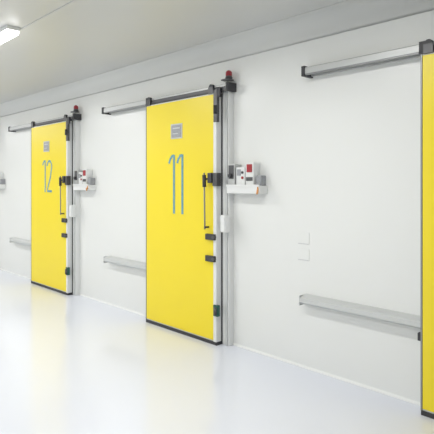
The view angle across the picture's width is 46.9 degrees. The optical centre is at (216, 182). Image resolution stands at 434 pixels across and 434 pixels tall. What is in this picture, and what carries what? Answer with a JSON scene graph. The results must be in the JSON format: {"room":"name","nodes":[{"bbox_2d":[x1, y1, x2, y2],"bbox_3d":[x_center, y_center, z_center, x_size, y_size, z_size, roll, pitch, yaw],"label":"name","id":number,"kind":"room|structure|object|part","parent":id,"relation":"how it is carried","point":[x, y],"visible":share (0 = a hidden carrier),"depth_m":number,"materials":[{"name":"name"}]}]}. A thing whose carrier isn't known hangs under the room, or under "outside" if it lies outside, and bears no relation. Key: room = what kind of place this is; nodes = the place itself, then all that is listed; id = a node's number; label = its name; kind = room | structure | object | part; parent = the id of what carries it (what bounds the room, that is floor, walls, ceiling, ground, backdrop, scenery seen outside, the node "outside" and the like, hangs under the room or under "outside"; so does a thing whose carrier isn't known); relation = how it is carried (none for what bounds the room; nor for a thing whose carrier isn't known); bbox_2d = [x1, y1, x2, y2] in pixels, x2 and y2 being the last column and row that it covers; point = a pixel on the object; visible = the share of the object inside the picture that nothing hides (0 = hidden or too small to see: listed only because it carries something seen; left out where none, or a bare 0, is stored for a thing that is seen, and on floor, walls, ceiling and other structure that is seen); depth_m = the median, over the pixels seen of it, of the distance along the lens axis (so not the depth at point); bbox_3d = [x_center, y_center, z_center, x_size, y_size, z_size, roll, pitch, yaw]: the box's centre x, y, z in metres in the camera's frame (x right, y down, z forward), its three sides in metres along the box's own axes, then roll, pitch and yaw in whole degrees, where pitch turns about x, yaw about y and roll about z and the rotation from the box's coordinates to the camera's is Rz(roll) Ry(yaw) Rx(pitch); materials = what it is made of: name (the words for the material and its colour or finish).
{"room":"cold storage corridor","nodes":[
{"label":"cold storage corridor","id":0,"kind":"room"},
{"bbox_2d":[44,142,48,150],"bbox_3d":[-2.594,-0.555,7.597,0.002,0.134,0.164,0,0,-44],"label":"print","id":1,"kind":"object","parent":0,"point":[45,146],"depth_m":7.59},
{"bbox_2d":[0,0,344,103],"bbox_3d":[-5.066,-1.450,6.228,5.750,0.100,24.000,0,0,-44],"label":"ceiling","id":2,"kind":"structure","parent":0,"point":[83,39],"depth_m":4.59,"materials":[{"name":"white paint"}]},
{"bbox_2d":[0,25,19,43],"bbox_3d":[-2.247,-1.357,4.910,0.120,0.085,1.250,0,0,-44],"label":"fluorescent light","id":3,"kind":"object","parent":2,"relation":"attached to","point":[7,32],"visible":1,"depth_m":4.49,"materials":[{"name":"white plastic"}]},
{"bbox_2d":[20,0,77,30],"bbox_3d":[-4.202,-1.397,7.061,0.020,0.006,24.000,0,0,-44],"label":"trim","id":4,"kind":"structure","parent":2,"relation":"attached to","point":[73,1],"depth_m":4.14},
{"bbox_2d":[208,87,213,93],"bbox_3d":[-0.061,-0.920,4.976,0.012,0.070,0.070,0,0,-44],"label":"plate","id":5,"kind":"object","parent":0,"point":[210,89],"depth_m":4.97,"materials":[{"name":"grey metal"}]},
{"bbox_2d":[213,105,216,113],"bbox_3d":[-0.019,-0.720,4.889,0.036,0.080,0.036,0,0,-44],"label":"roller","id":6,"kind":"object","parent":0,"point":[214,106],"depth_m":4.88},
{"bbox_2d":[0,10,433,401],"bbox_3d":[-2.953,0.100,8.265,0.120,3.200,24.000,0,0,-44],"label":"wall","id":7,"kind":"structure","parent":0,"point":[338,154],"depth_m":4.40,"materials":[{"name":"white paint"}]},
{"bbox_2d":[0,173,5,188],"bbox_3d":[-4.041,-0.043,9.193,0.159,0.295,0.433,0,0,-44],"label":"control panel","id":8,"kind":"object","parent":7,"relation":"attached to","point":[2,180],"visible":1,"depth_m":9.09,"materials":[{"name":"white plastic"}]},
{"bbox_2d":[10,237,30,245],"bbox_3d":[-3.260,1.000,8.432,0.090,0.090,0.986,0,0,-44],"label":"rail","id":9,"kind":"object","parent":7,"relation":"attached to","point":[15,240],"visible":0.79,"depth_m":8.46,"materials":[{"name":"metal"}]},
{"bbox_2d":[8,113,80,131],"bbox_3d":[-2.784,-0.938,7.908,0.132,0.085,2.332,0,0,-44],"label":"door track","id":10,"kind":"object","parent":7,"relation":"attached to","point":[73,116],"visible":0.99,"depth_m":7.76,"materials":[{"name":"metal"}]},
{"bbox_2d":[45,110,78,216],"bbox_3d":[-2.336,-0.278,7.322,0.863,1.515,0.141,0,0,38],"label":"door","id":11,"kind":"structure","parent":10,"relation":"hanging from","point":[72,208],"depth_m":7.07,"materials":[{"name":"plastic"}]},
{"bbox_3d":[-2.622,-0.100,7.631,0.002,0.480,0.032,0,0,-44],"label":"digit stem","id":12,"kind":"part","parent":11,"relation":"part of","materials":[{"name":"blue paint"}]},
{"bbox_2d":[32,121,71,292],"bbox_3d":[-2.519,0.340,7.586,0.087,2.460,1.220,0,0,-44],"label":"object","id":13,"kind":"object","parent":11,"relation":"attached to","point":[70,141],"depth_m":7.14,"materials":[{"name":"white metal"}]},
{"bbox_2d":[31,122,65,291],"bbox_3d":[-2.558,0.339,7.573,0.008,2.434,1.165,0,0,-44],"label":"leaf","id":14,"kind":"object","parent":13,"relation":"attached to","point":[48,248],"visible":1,"depth_m":7.53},
{"bbox_2d":[47,160,51,189],"bbox_3d":[-2.525,-0.117,7.531,0.002,0.458,0.179,0,0,-44],"label":"digit","id":15,"kind":"object","parent":14,"relation":"attached to","point":[48,160],"visible":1,"depth_m":7.53,"materials":[{"name":"blue paint"}]},
{"bbox_2d":[34,120,71,126],"bbox_3d":[-2.526,-0.899,7.573,0.046,0.018,1.270,0,0,-44],"label":"seal","id":16,"kind":"object","parent":13,"relation":"attached to","point":[62,120],"visible":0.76,"depth_m":7.50,"materials":[{"name":"black rubber"}]},
{"bbox_3d":[-2.138,0.340,7.136,0.012,2.460,0.043,0,0,-44],"label":"door leaf edge strip","id":17,"kind":"part","parent":13,"relation":"part of","materials":[{"name":"silver metal"}]},
{"bbox_2d":[72,121,72,293],"bbox_3d":[-2.067,0.350,7.168,0.024,2.480,0.010,0,0,-44],"label":"side gasket","id":18,"kind":"object","parent":13,"relation":"attached to","point":[72,121],"visible":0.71,"depth_m":7.16,"materials":[{"name":"black rubber"}]},
{"bbox_2d":[66,118,69,140],"bbox_3d":[-2.127,-0.760,7.124,0.034,0.320,0.050,0,0,-44],"label":"guide","id":19,"kind":"object","parent":11,"relation":"attached to","point":[67,124],"visible":1,"depth_m":7.11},
{"bbox_2d":[65,176,70,184],"bbox_3d":[-2.124,-0.035,7.117,0.060,0.130,0.065,0,0,-44],"label":"box","id":20,"kind":"object","parent":11,"relation":"attached to","point":[67,178],"visible":1,"depth_m":7.09,"materials":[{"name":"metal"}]},
{"bbox_2d":[73,113,79,295],"bbox_3d":[-2.016,0.300,7.149,0.080,2.600,0.092,0,0,-44],"label":"door frame","id":21,"kind":"structure","parent":7,"relation":"attached to","point":[77,122],"depth_m":7.11,"materials":[{"name":"white metal"}]},
{"bbox_2d":[73,169,95,190],"bbox_3d":[-1.848,-0.043,6.918,0.159,0.295,0.433,0,0,-44],"label":"control panel","id":22,"kind":"object","parent":7,"relation":"attached to","point":[84,180],"visible":1,"depth_m":6.86,"materials":[{"name":"white plastic"}]},
{"bbox_2d":[74,170,82,183],"bbox_3d":[-1.948,-0.077,7.060,0.106,0.205,0.090,0,0,-44],"label":"switch","id":23,"kind":"object","parent":22,"relation":"attached to","point":[76,173],"depth_m":7.01,"materials":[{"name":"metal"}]},
{"bbox_2d":[73,184,95,189],"bbox_3d":[-1.842,0.058,6.933,0.128,0.085,0.420,0,0,-44],"label":"tray","id":24,"kind":"object","parent":22,"relation":"on","point":[75,186],"depth_m":6.82,"materials":[{"name":"white plastic"}]},
{"bbox_2d":[103,256,145,269],"bbox_3d":[-1.106,1.000,6.198,0.090,0.090,0.992,0,0,-44],"label":"rail","id":25,"kind":"object","parent":7,"relation":"attached to","point":[110,259],"visible":0.79,"depth_m":6.20,"materials":[{"name":"metal"}]},
{"bbox_2d":[102,82,236,114],"bbox_3d":[-0.655,-0.938,5.700,0.132,0.085,2.307,0,0,-44],"label":"door track","id":26,"kind":"object","parent":7,"relation":"attached to","point":[228,86],"visible":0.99,"depth_m":5.56,"materials":[{"name":"metal"}]},
{"bbox_2d":[173,77,231,232],"bbox_3d":[-0.196,-0.278,5.104,0.808,1.515,0.140,0,0,37],"label":"door","id":27,"kind":"structure","parent":26,"relation":"hanging from","point":[225,221],"depth_m":4.93,"materials":[{"name":"plastic"}]},
{"bbox_3d":[-0.464,0.015,5.392,0.002,0.630,0.032,0,0,-44],"label":"digit stem","id":28,"kind":"part","parent":27,"relation":"part of","materials":[{"name":"blue paint"}]},
{"bbox_3d":[-0.367,0.015,5.291,0.002,0.630,0.032,0,0,-44],"label":"digit stem","id":29,"kind":"part","parent":27,"relation":"part of","materials":[{"name":"blue paint"}]},
{"bbox_2d":[146,94,220,341],"bbox_3d":[-0.383,0.340,5.370,0.087,2.460,1.173,0,0,-44],"label":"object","id":30,"kind":"object","parent":27,"relation":"attached to","point":[219,122],"depth_m":4.94,"materials":[{"name":"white metal"}]},
{"bbox_3d":[-0.785,0.340,5.788,0.087,2.460,0.012,0,0,-44],"label":"leaf edge","id":31,"kind":"part","parent":30,"relation":"part of","materials":[{"name":"yellow metal"}]},
{"bbox_2d":[147,95,215,339],"bbox_3d":[-0.417,0.339,5.330,0.038,2.434,1.154,0,0,-44],"label":"leaf","id":32,"kind":"object","parent":30,"relation":"attached to","point":[179,277],"depth_m":5.30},
{"bbox_2d":[171,123,181,138],"bbox_3d":[-0.434,-0.555,5.360,0.006,0.160,0.190,0,0,-44],"label":"label plate","id":33,"kind":"object","parent":32,"relation":"attached to","point":[178,123],"visible":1,"depth_m":5.33,"materials":[{"name":"silver metal"}]},
{"bbox_2d":[171,124,180,137],"bbox_3d":[-0.436,-0.555,5.358,0.002,0.134,0.164,0,0,-44],"label":"print","id":34,"kind":"object","parent":33,"relation":"attached to","point":[178,131],"depth_m":5.37},
{"bbox_3d":[-0.065,0.750,4.959,0.030,0.060,0.130,0,0,-44],"label":"leaf bracket","id":35,"kind":"part","parent":32,"relation":"part of","materials":[{"name":"black plastic"}]},
{"bbox_3d":[-0.065,0.535,4.959,0.030,0.060,0.130,0,0,-44],"label":"leaf bracket","id":36,"kind":"part","parent":32,"relation":"part of","materials":[{"name":"black plastic"}]},
{"bbox_3d":[-0.105,0.440,4.983,0.055,0.020,0.020,0,0,-44],"label":"handle standoff","id":37,"kind":"object","parent":32,"relation":"attached to","visible":0},
{"bbox_2d":[203,173,205,228],"bbox_3d":[-0.125,0.180,4.971,0.016,0.560,0.026,0,0,-44],"label":"handle","id":38,"kind":"object","parent":37,"relation":"attached to","point":[203,173],"visible":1,"depth_m":4.96,"materials":[{"name":"black metal"}]},
{"bbox_2d":[202,175,205,186],"bbox_3d":[-0.127,-0.020,4.973,0.038,0.121,0.041,0,0,-44],"label":"handle grip","id":39,"kind":"object","parent":38,"relation":"attached to","point":[203,176],"depth_m":4.96,"materials":[{"name":"black plastic"}]},
{"bbox_2d":[145,91,221,105],"bbox_3d":[-0.388,-0.899,5.355,0.046,0.018,1.219,0,0,-44],"label":"seal","id":40,"kind":"object","parent":30,"relation":"attached to","point":[221,91],"visible":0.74,"depth_m":5.33,"materials":[{"name":"black rubber"}]},
{"bbox_3d":[-0.017,0.340,4.937,0.012,2.460,0.043,0,0,-44],"label":"door leaf edge strip","id":41,"kind":"part","parent":30,"relation":"part of","materials":[{"name":"silver metal"}]},
{"bbox_2d":[213,305,219,316],"bbox_3d":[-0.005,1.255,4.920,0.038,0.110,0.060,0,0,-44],"label":"roller","id":42,"kind":"object","parent":30,"relation":"attached to","point":[216,306],"visible":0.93,"depth_m":4.90,"materials":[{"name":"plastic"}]},
{"bbox_2d":[221,93,222,342],"bbox_3d":[0.054,0.350,4.969,0.024,2.480,0.010,0,0,-44],"label":"side gasket","id":43,"kind":"object","parent":30,"relation":"attached to","point":[221,93],"visible":0.71,"depth_m":4.96,"materials":[{"name":"black rubber"}]},
{"bbox_2d":[213,89,218,121],"bbox_3d":[-0.007,-0.760,4.925,0.034,0.320,0.050,0,0,-44],"label":"guide","id":44,"kind":"object","parent":27,"relation":"attached to","point":[215,98],"visible":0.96,"depth_m":4.91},
{"bbox_2d":[212,173,220,185],"bbox_3d":[-0.004,-0.035,4.917,0.060,0.130,0.065,0,0,-44],"label":"box","id":45,"kind":"object","parent":27,"relation":"attached to","point":[216,177],"visible":1,"depth_m":4.90,"materials":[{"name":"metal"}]},
{"bbox_3d":[0.012,-0.890,4.901,0.020,0.100,0.070,0,0,-44],"label":"guide arm","id":46,"kind":"part","parent":27,"relation":"part of","materials":[{"name":"black metal"}]},
{"bbox_3d":[0.055,0.395,4.838,0.008,0.150,0.056,0,0,-44],"label":"junction box lid","id":47,"kind":"part","parent":27,"relation":"part of","materials":[{"name":"white plastic"}]},
{"bbox_2d":[221,78,233,81],"bbox_3d":[0.102,-1.008,4.901,0.090,0.015,0.090,0,0,-44],"label":"bracket","id":48,"kind":"object","parent":27,"relation":"on","point":[226,79],"visible":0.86,"depth_m":4.88,"materials":[{"name":"grey metal"}]},
{"bbox_2d":[0,268,419,405],"bbox_3d":[-3.000,1.589,8.220,0.010,0.022,24.000,0,0,-44],"label":"baseboard","id":49,"kind":"structure","parent":7,"relation":"attached to","point":[111,304],"depth_m":4.32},
{"bbox_2d":[0,0,433,116],"bbox_3d":[-3.061,-1.310,8.161,0.180,0.180,24.000,0,0,-44],"label":"trim","id":50,"kind":"structure","parent":7,"relation":"attached to","point":[347,15],"depth_m":4.78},
{"bbox_2d":[223,81,233,345],"bbox_3d":[0.104,0.300,4.949,0.080,2.600,0.092,0,0,-44],"label":"door frame","id":51,"kind":"structure","parent":7,"relation":"attached to","point":[230,94],"depth_m":4.91,"materials":[{"name":"white metal"}]},
{"bbox_2d":[226,163,267,194],"bbox_3d":[0.272,-0.043,4.719,0.159,0.295,0.433,0,0,-44],"label":"control panel","id":52,"kind":"object","parent":7,"relation":"attached to","point":[248,179],"visible":1,"depth_m":4.67,"materials":[{"name":"white plastic"}]},
{"bbox_2d":[228,164,241,184],"bbox_3d":[0.172,-0.077,4.860,0.106,0.205,0.090,0,0,-44],"label":"switch","id":53,"kind":"object","parent":52,"relation":"attached to","point":[232,168],"depth_m":4.81,"materials":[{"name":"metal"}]},
{"bbox_2d":[226,185,267,193],"bbox_3d":[0.278,0.058,4.734,0.128,0.085,0.420,0,0,-44],"label":"tray","id":54,"kind":"object","parent":52,"relation":"on","point":[238,189],"depth_m":4.65,"materials":[{"name":"white plastic"}]},
{"bbox_2d":[298,248,308,260],"bbox_3d":[0.750,0.620,4.334,0.005,0.100,0.120,0,0,-44],"label":"wall plate","id":55,"kind":"object","parent":7,"relation":"attached to","point":[303,254],"visible":1,"depth_m":4.33,"materials":[{"name":"white plastic"}]},
{"bbox_2d":[298,232,308,244],"bbox_3d":[0.750,0.480,4.334,0.005,0.100,0.120,0,0,-44],"label":"wall plate","id":56,"kind":"object","parent":7,"relation":"attached to","point":[303,238],"visible":1,"depth_m":4.33,"materials":[{"name":"white plastic"}]},
{"bbox_2d":[299,294,419,328],"bbox_3d":[1.097,1.000,3.912,0.090,0.090,1.057,0,0,-44],"label":"rail","id":57,"kind":"object","parent":7,"relation":"attached to","point":[401,318],"visible":0.79,"depth_m":3.85,"materials":[{"name":"metal"}]},
{"bbox_2d":[301,41,424,77],"bbox_3d":[1.573,-0.938,3.388,0.132,0.085,2.374,0,0,-44],"label":"door track","id":58,"kind":"object","parent":7,"relation":"attached to","point":[409,52],"visible":1,"depth_m":3.81,"materials":[{"name":"metal"}]},
{"bbox_3d":[1.428,-0.940,3.455,0.016,0.080,0.060,0,0,-44],"label":"splice plate","id":59,"kind":"part","parent":58,"relation":"part of","materials":[{"name":"grey metal"}]},
{"bbox_3d":[2.073,-0.277,2.814,0.161,1.515,0.845,0,0,-44],"label":"door","id":60,"kind":"structure","parent":7,"relation":"in","visible":0},
{"bbox_3d":[1.861,0.340,3.049,0.079,2.460,1.207,0,0,-44],"label":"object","id":61,"kind":"object","parent":60,"relation":"attached to","visible":0},
{"bbox_2d":[420,54,422,409],"bbox_3d":[1.440,0.340,3.479,0.087,2.460,0.012,0,0,-44],"label":"leaf edge","id":62,"kind":"object","parent":61,"relation":"attached to","point":[421,55],"visible":0.46,"depth_m":3.45,"materials":[{"name":"metal"}]},
{"bbox_2d":[423,54,433,411],"bbox_3d":[1.819,0.339,3.033,0.008,2.434,1.152,0,0,-44],"label":"leaf","id":63,"kind":"object","parent":61,"relation":"attached to","point":[428,60],"visible":1,"depth_m":3.42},
{"bbox_2d":[0,269,433,433],"bbox_3d":[-5.066,1.650,6.228,5.750,0.100,24.000,0,0,-44],"label":"floor","id":64,"kind":"structure","parent":0,"point":[70,364],"depth_m":3.95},
{"bbox_2d":[31,281,72,294],"bbox_3d":[-2.518,1.584,7.584,0.089,0.032,1.224,0,0,-44],"label":"bottom gasket","id":65,"kind":"object","parent":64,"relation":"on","point":[32,282],"visible":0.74,"depth_m":7.47,"materials":[{"name":"black rubber"}]},
{"bbox_2d":[146,319,222,345],"bbox_3d":[-0.380,1.584,5.366,0.089,0.032,1.173,0,0,-44],"label":"bottom gasket","id":66,"kind":"object","parent":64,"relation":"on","point":[147,320],"visible":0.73,"depth_m":5.25,"materials":[{"name":"black rubber"}]},
{"bbox_2d":[421,410,433,418],"bbox_3d":[1.859,1.584,3.044,0.089,0.032,1.211,0,0,-44],"label":"bottom gasket","id":67,"kind":"object","parent":64,"relation":"on","point":[424,413],"visible":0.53,"depth_m":3.42,"materials":[{"name":"black rubber"}]},
{"bbox_2d":[423,42,433,53],"bbox_3d":[1.444,-0.920,3.416,0.012,0.070,0.070,0,0,-44],"label":"plate","id":68,"kind":"object","parent":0,"point":[428,48],"depth_m":3.41,"materials":[{"name":"grey metal"}]}
]}

